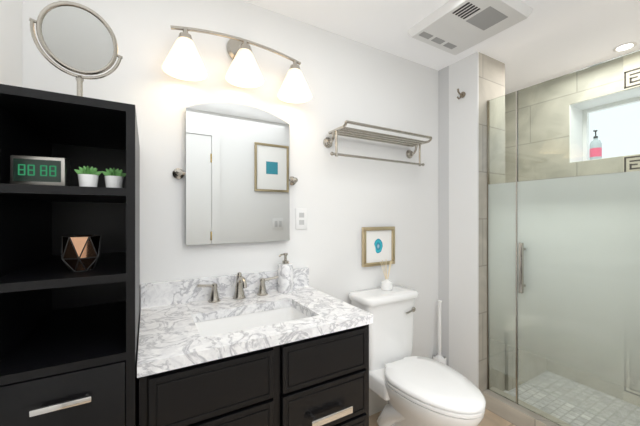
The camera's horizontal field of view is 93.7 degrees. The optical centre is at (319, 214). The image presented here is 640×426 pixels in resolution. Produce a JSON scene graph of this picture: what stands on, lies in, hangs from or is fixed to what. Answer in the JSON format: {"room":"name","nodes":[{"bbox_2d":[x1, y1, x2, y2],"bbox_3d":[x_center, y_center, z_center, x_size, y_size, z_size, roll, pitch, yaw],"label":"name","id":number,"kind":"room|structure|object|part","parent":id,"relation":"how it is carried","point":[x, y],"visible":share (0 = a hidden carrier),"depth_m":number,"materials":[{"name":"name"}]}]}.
{"room":"bathroom","nodes":[
{"label":"bathroom","id":0,"kind":"room"},
{"bbox_2d":[0,0,21,86],"bbox_3d":[-0.664,0.101,0.269,0.100,2.330,1.830,0,0,-30],"label":"wall","id":1,"kind":"structure","parent":0,"point":[10,42],"depth_m":1.00,"materials":[{"name":"white paint"}]},
{"bbox_2d":[22,0,437,415],"bbox_3d":[-0.170,0.101,1.669,2.354,2.330,0.100,0,0,-30],"label":"wall","id":2,"kind":"structure","parent":0,"point":[343,200],"depth_m":1.65,"materials":[{"name":"white paint"}]},
{"bbox_2d":[172,103,297,244],"bbox_3d":[-0.381,-0.200,1.460,0.604,0.668,0.050,0,0,-30],"label":"wall mirror","id":3,"kind":"object","parent":2,"relation":"attached to","point":[239,180],"visible":1,"depth_m":1.44,"materials":[{"name":"white mirror"}]},
{"bbox_2d":[162,25,311,102],"bbox_3d":[-0.350,-0.733,1.392,0.681,0.276,0.198,0,0,-30],"label":"sconce","id":4,"kind":"object","parent":2,"relation":"attached to","point":[183,61],"visible":1,"depth_m":1.34,"materials":[{"name":"white glass"}]},
{"bbox_3d":[-0.376,-0.797,1.411,0.593,0.148,0.140,0,0,-30],"label":"frame","id":5,"kind":"part","parent":4,"relation":"part of","materials":[{"name":"silver metal"}]},
{"bbox_2d":[296,208,306,228],"bbox_3d":[-0.102,0.021,1.646,0.070,0.114,0.006,0,0,-30],"label":"electrical outlet plate","id":6,"kind":"object","parent":2,"relation":"attached to","point":[301,218],"visible":1,"depth_m":1.64,"materials":[{"name":"white plastic"}]},
{"bbox_2d":[323,120,431,165],"bbox_3d":[0.376,-0.409,1.814,0.737,0.175,0.194,0,0,-30],"label":"shelf rack","id":7,"kind":"object","parent":2,"relation":"attached to","point":[343,130],"visible":0.98,"depth_m":1.76,"materials":[{"name":"silver metal"}]},
{"bbox_2d":[362,226,394,266],"bbox_3d":[0.375,0.199,1.911,0.260,0.245,0.024,0,0,-30],"label":"framed artwork","id":8,"kind":"object","parent":2,"relation":"attached to","point":[378,244],"visible":0.98,"depth_m":1.91,"materials":[{"name":"white paper"}]},
{"bbox_2d":[243,0,639,94],"bbox_3d":[0.891,-1.094,1.167,3.690,0.060,2.030,0,0,-30],"label":"ceiling","id":9,"kind":"structure","parent":0,"point":[545,40],"depth_m":1.74,"materials":[{"name":"white paint"}]},
{"bbox_2d":[407,0,532,54],"bbox_3d":[0.802,-1.042,1.641,0.430,0.043,0.460,0,0,-30],"label":"ceiling vent","id":10,"kind":"object","parent":9,"relation":"in","point":[454,27],"visible":1,"depth_m":1.60,"materials":[{"name":"white plastic"}]},
{"bbox_2d":[418,6,508,49],"bbox_3d":[0.770,-1.021,1.629,0.290,0.001,0.341,0,0,-30],"label":"grille","id":11,"kind":"object","parent":10,"relation":"attached to","point":[461,25],"depth_m":1.62,"materials":[{"name":"grey"}]},
{"bbox_2d":[613,42,636,51],"bbox_3d":[1.929,-1.061,1.899,0.110,0.005,0.110,0,0,-30],"label":"recessed light","id":12,"kind":"object","parent":9,"relation":"in","point":[624,47],"visible":1,"depth_m":1.90,"materials":[{"name":"white"}]},
{"bbox_2d":[449,51,504,393],"bbox_3d":[1.063,0.101,2.206,0.320,2.330,0.402,0,0,-30],"label":"wall","id":13,"kind":"structure","parent":0,"point":[463,232],"depth_m":2.03,"materials":[{"name":"white paint"}]},
{"bbox_2d":[438,66,448,365],"bbox_3d":[0.896,0.101,2.175,0.001,2.330,0.088,0,0,-30],"label":"wall","id":14,"kind":"structure","parent":13,"relation":"attached to","point":[443,184],"depth_m":2.17,"materials":[{"name":"white paint"}]},
{"bbox_2d":[457,89,465,98],"bbox_3d":[0.946,-0.812,2.026,0.062,0.071,0.040,0,0,-30],"label":"robe hook","id":15,"kind":"object","parent":13,"relation":"attached to","point":[462,94],"visible":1,"depth_m":2.02,"materials":[{"name":"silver metal"}]},
{"bbox_2d":[487,100,489,388],"bbox_3d":[1.127,0.200,2.008,0.024,1.928,0.004,0,0,-30],"label":"channel","id":16,"kind":"object","parent":13,"relation":"attached to","point":[488,144],"visible":0.71,"depth_m":2.00,"materials":[{"name":"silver metal"}]},
{"bbox_2d":[483,387,571,425],"bbox_3d":[1.345,1.216,1.630,0.120,0.100,0.878,0,0,-30],"label":"sill","id":17,"kind":"structure","parent":13,"relation":"attached to","point":[508,410],"depth_m":1.83,"materials":[{"name":"beige tile"}]},
{"bbox_2d":[488,91,525,403],"bbox_3d":[1.186,0.200,1.905,0.108,1.928,0.234,0,0,-30],"label":"wall","id":18,"kind":"structure","parent":17,"relation":"on","point":[521,284],"depth_m":1.85,"materials":[{"name":"clear glass"}]},
{"bbox_2d":[488,182,515,378],"bbox_3d":[1.171,0.406,1.931,0.010,1.220,0.174,0,0,-30],"label":"wall","id":19,"kind":"structure","parent":18,"relation":"attached to","point":[502,249],"depth_m":1.92,"materials":[{"name":"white glass"}]},
{"bbox_2d":[488,367,515,402],"bbox_3d":[1.171,1.090,1.931,0.010,0.148,0.174,0,0,-30],"label":"shower partition fixed low","id":20,"kind":"object","parent":18,"relation":"attached to","point":[499,383],"visible":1,"depth_m":1.94,"materials":[{"name":"clear glass"}]},
{"bbox_3d":[1.239,0.316,1.814,0.108,0.300,0.022,0,0,-30],"label":"handle","id":21,"kind":"part","parent":18,"relation":"part of","materials":[{"name":"silver metal"}]},
{"bbox_2d":[517,380,618,425],"bbox_3d":[1.387,1.090,1.558,0.010,0.148,0.672,0,0,-30],"label":"door","id":22,"kind":"structure","parent":18,"relation":"attached to","point":[554,407],"depth_m":1.70,"materials":[{"name":"clear glass"}]},
{"bbox_2d":[517,171,639,425],"bbox_3d":[1.387,0.406,1.558,0.010,1.220,0.672,0,0,-30],"label":"door","id":23,"kind":"structure","parent":18,"relation":"attached to","point":[578,237],"depth_m":1.57,"materials":[{"name":"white glass"}]},
{"bbox_2d":[517,50,639,181],"bbox_3d":[1.387,-0.484,1.558,0.010,0.560,0.672,0,0,-30],"label":"door","id":24,"kind":"structure","parent":18,"relation":"attached to","point":[579,121],"depth_m":1.59,"materials":[{"name":"clear glass"}]},
{"bbox_2d":[369,371,639,425],"bbox_3d":[0.891,1.281,1.167,3.690,0.090,2.030,0,0,-30],"label":"floor","id":25,"kind":"structure","parent":0,"point":[571,411],"depth_m":1.94,"materials":[{"name":"tile"}]},
{"bbox_2d":[0,84,139,425],"bbox_3d":[-0.743,0.490,0.936,0.300,1.552,0.586,0,0,-30],"label":"linen cabinet","id":26,"kind":"object","parent":25,"relation":"on","point":[69,340],"visible":0.98,"depth_m":0.80,"materials":[{"name":"black wood"}]},
{"bbox_2d":[10,155,69,185],"bbox_3d":[-0.705,-0.108,0.758,0.108,0.075,0.038,0,0,-22],"label":"desk clock","id":27,"kind":"object","parent":26,"relation":"in","point":[34,170],"visible":0.85,"depth_m":0.74,"materials":[{"name":"silver metal"}]},
{"bbox_3d":[-0.598,0.652,0.698,0.110,0.442,0.028,0,0,-30],"label":"handle","id":28,"kind":"part","parent":26,"relation":"part of","materials":[{"name":"silver metal"}]},
{"bbox_3d":[-0.615,0.794,0.713,0.256,0.834,0.018,0,0,-30],"label":"drawer","id":29,"kind":"part","parent":26,"relation":"part of","materials":[{"name":"black wood"}]},
{"bbox_2d":[29,1,122,96],"bbox_3d":[-0.686,-0.428,0.863,0.200,0.282,0.146,0,0,-30],"label":"makeup mirror","id":30,"kind":"object","parent":26,"relation":"on","point":[78,38],"visible":0.9,"depth_m":0.83,"materials":[{"name":"silver metal"}]},
{"bbox_3d":[-0.670,-0.488,0.837,0.161,0.150,0.076,0,0,-30],"label":"glass","id":31,"kind":"part","parent":30,"relation":"part of","materials":[{"name":"white"}]},
{"bbox_2d":[61,235,100,271],"bbox_3d":[-0.641,0.103,0.808,0.085,0.093,0.089,0,0,-30],"label":"votive","id":32,"kind":"object","parent":26,"relation":"in","point":[80,253],"visible":1,"depth_m":0.78,"materials":[{"name":"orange metal"}]},
{"bbox_2d":[74,166,101,186],"bbox_3d":[-0.616,-0.100,0.799,0.058,0.060,0.059,0,0,-30],"label":"succulent","id":33,"kind":"object","parent":26,"relation":"in","point":[87,176],"visible":0.94,"depth_m":0.78,"materials":[{"name":"white ceramic"}]},
{"bbox_2d":[77,174,98,186],"bbox_3d":[-0.617,-0.088,0.798,0.045,0.036,0.045,0,0,-30],"label":"pot","id":34,"kind":"object","parent":33,"relation":"attached to","point":[85,180],"depth_m":0.78,"materials":[{"name":"white ceramic"}]},
{"bbox_2d":[102,168,125,187],"bbox_3d":[-0.569,-0.100,0.832,0.058,0.060,0.059,0,0,-30],"label":"succulent","id":35,"kind":"object","parent":26,"relation":"in","point":[114,178],"visible":0.96,"depth_m":0.82,"materials":[{"name":"white ceramic"}]},
{"bbox_2d":[104,175,123,187],"bbox_3d":[-0.570,-0.088,0.831,0.045,0.036,0.045,0,0,-30],"label":"pot","id":36,"kind":"object","parent":35,"relation":"attached to","point":[111,181],"depth_m":0.82,"materials":[{"name":"white ceramic"}]},
{"bbox_2d":[137,267,372,425],"bbox_3d":[-0.267,0.767,1.211,0.792,0.998,0.589,0,0,-30],"label":"bathroom vanity","id":37,"kind":"object","parent":25,"relation":"on","point":[249,349],"visible":1,"depth_m":1.04,"materials":[{"name":"black wood"}]},
{"bbox_2d":[196,271,278,302],"bbox_3d":[-0.362,0.330,1.383,0.381,0.122,0.131,0,0,-30],"label":"faucet","id":38,"kind":"object","parent":37,"relation":"on","point":[263,286],"depth_m":1.41,"materials":[{"name":"silver metal"}]},
{"bbox_3d":[-0.140,0.790,0.991,0.740,0.701,0.016,0,0,-30],"label":"drawer","id":39,"kind":"part","parent":37,"relation":"part of","materials":[{"name":"black wood"}]},
{"bbox_3d":[-0.129,0.788,0.971,0.556,0.182,0.034,0,0,-30],"label":"handle","id":40,"kind":"part","parent":37,"relation":"part of","materials":[{"name":"silver metal"}]},
{"bbox_2d":[278,253,292,292],"bbox_3d":[-0.178,0.291,1.528,0.082,0.197,0.077,0,0,-30],"label":"soap dispenser","id":41,"kind":"object","parent":37,"relation":"on","point":[285,275],"visible":0.96,"depth_m":1.50,"materials":[{"name":"stone"}]},
{"bbox_2d":[349,285,485,425],"bbox_3d":[0.557,0.862,1.616,0.526,0.809,0.718,0,0,-30],"label":"toilet","id":42,"kind":"object","parent":25,"relation":"on","point":[407,386],"visible":0.98,"depth_m":1.56,"materials":[{"name":"white ceramic"}]},
{"bbox_3d":[0.385,0.661,1.802,0.415,0.409,0.217,0,0,-30],"label":"tank","id":43,"kind":"part","parent":42,"relation":"part of","materials":[{"name":"white ceramic"}]},
{"bbox_2d":[380,260,392,290],"bbox_3d":[0.409,0.364,1.835,0.071,0.182,0.070,0,0,-30],"label":"reed diffuser","id":44,"kind":"object","parent":42,"relation":"on","point":[386,284],"visible":1,"depth_m":1.82,"materials":[{"name":"white ceramic"}]},
{"bbox_2d":[381,278,392,290],"bbox_3d":[0.409,0.423,1.835,0.070,0.064,0.070,0,0,-30],"label":"jar","id":45,"kind":"object","parent":44,"relation":"attached to","point":[387,285],"depth_m":1.81,"materials":[{"name":"white ceramic"}]},
{"bbox_3d":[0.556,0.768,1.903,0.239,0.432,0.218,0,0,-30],"label":"lever","id":46,"kind":"part","parent":42,"relation":"part of","materials":[{"name":"silver metal"}]},
{"bbox_3d":[0.563,0.838,1.495,0.376,0.052,0.503,0,0,-30],"label":"seat","id":47,"kind":"part","parent":42,"relation":"part of","materials":[{"name":"white plastic"}]},
{"bbox_2d":[433,300,446,364],"bbox_3d":[0.847,0.933,2.123,0.096,0.665,0.096,0,0,-30],"label":"toilet brush","id":48,"kind":"object","parent":25,"relation":"on","point":[440,357],"visible":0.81,"depth_m":2.11,"materials":[{"name":"white plastic"}]},
{"bbox_2d":[505,316,546,390],"bbox_3d":[1.480,1.026,2.378,0.554,0.419,0.318,0,0,-30],"label":"shower bench","id":49,"kind":"object","parent":25,"relation":"on","point":[510,381],"depth_m":2.21,"materials":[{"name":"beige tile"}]},
{"bbox_2d":[505,56,631,398],"bbox_3d":[2.054,0.101,2.213,0.270,2.330,1.380,0,0,-30],"label":"wall","id":50,"kind":"structure","parent":0,"point":[546,118],"depth_m":2.31,"materials":[{"name":"beige tile"}]},
{"bbox_2d":[570,86,639,162],"bbox_3d":[2.156,-0.610,2.039,0.266,0.438,0.656,0,0,-30],"label":"window","id":51,"kind":"structure","parent":50,"relation":"in","point":[625,126],"depth_m":2.24,"materials":[{"name":"white glass"}]},
{"bbox_2d":[589,130,601,159],"bbox_3d":[2.055,-0.513,2.237,0.073,0.236,0.069,0,0,-30],"label":"pump bottle","id":52,"kind":"object","parent":51,"relation":"on","point":[592,149],"depth_m":2.22,"materials":[{"name":"pink plastic"}]},
{"bbox_2d":[623,50,639,406],"bbox_3d":[2.051,0.101,1.946,0.004,2.330,0.120,0,0,-30],"label":"wall","id":53,"kind":"structure","parent":50,"relation":"attached to","point":[635,56],"depth_m":1.96,"materials":[{"name":"beige"}]},
{"bbox_2d":[624,67,639,396],"bbox_3d":[2.048,0.110,1.945,0.002,2.118,0.112,0,0,-30],"label":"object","id":54,"kind":"structure","parent":53,"relation":"attached to","point":[625,158],"depth_m":1.96,"materials":[{"name":"grey"}]}
]}

